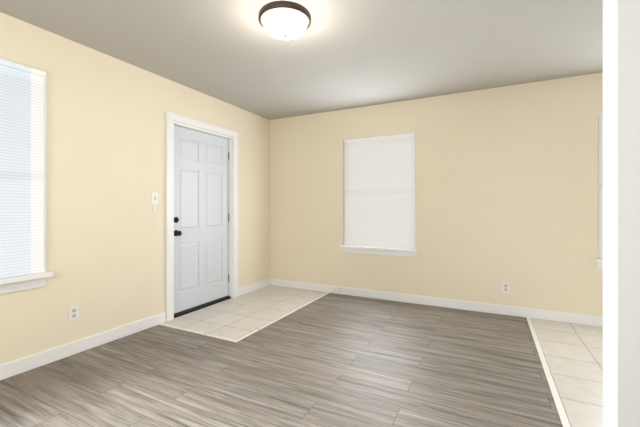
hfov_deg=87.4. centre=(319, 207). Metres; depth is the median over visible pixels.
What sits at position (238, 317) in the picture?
floor
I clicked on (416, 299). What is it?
baseboard
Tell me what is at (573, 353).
floor
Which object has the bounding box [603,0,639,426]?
wall
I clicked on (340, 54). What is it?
ceiling
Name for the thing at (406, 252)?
sill
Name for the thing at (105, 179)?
wall
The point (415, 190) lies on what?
window
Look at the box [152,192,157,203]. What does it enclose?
switch plate
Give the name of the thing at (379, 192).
window blind
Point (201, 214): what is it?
door
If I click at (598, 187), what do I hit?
window
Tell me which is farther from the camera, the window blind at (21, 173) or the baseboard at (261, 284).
the baseboard at (261, 284)
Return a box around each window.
[2,65,45,271]
[415,135,415,246]
[598,118,598,256]
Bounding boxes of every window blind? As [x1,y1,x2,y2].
[0,59,45,277]
[344,133,415,248]
[598,114,602,258]
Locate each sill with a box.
[0,271,53,293]
[340,245,417,256]
[595,258,602,268]
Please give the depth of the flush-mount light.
2.17 m
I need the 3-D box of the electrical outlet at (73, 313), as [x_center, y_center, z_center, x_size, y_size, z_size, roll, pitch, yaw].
[-1.918,0.820,2.611,0.007,0.115,0.070,0,0,27]
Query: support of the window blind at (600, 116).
attached to the wall at (506, 183)
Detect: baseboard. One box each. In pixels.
[0,312,165,379]
[239,279,271,295]
[272,279,602,326]
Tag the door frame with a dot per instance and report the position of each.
(171, 117)
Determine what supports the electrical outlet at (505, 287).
attached to the wall at (506, 183)
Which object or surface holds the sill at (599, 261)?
attached to the wall at (506, 183)
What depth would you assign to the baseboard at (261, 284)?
4.60 m
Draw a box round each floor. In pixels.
[0,293,562,426]
[163,285,326,339]
[530,318,602,426]
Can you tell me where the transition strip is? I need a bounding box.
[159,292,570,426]
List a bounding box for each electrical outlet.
[69,305,78,321]
[502,282,508,292]
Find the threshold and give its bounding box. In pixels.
[174,296,230,317]
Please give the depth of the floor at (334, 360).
2.25 m
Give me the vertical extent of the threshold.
0.029 m
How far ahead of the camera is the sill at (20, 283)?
2.30 m
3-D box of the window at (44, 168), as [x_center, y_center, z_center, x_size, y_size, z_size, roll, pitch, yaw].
[-2.288,-0.260,2.028,0.174,1.441,0.995,0,0,27]
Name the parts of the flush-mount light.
lamp shade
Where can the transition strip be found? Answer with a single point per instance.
(559, 407)
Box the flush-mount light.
[258,0,310,39]
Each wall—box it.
[0,12,269,364]
[270,72,602,316]
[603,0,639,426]
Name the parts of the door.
knob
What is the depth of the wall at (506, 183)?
3.72 m
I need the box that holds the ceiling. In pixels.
[0,0,602,119]
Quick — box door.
[174,125,227,313]
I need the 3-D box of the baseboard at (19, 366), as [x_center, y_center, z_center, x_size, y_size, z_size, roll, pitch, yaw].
[-2.212,1.090,2.018,0.018,0.100,2.975,0,0,27]
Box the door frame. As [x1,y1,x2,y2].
[166,111,238,321]

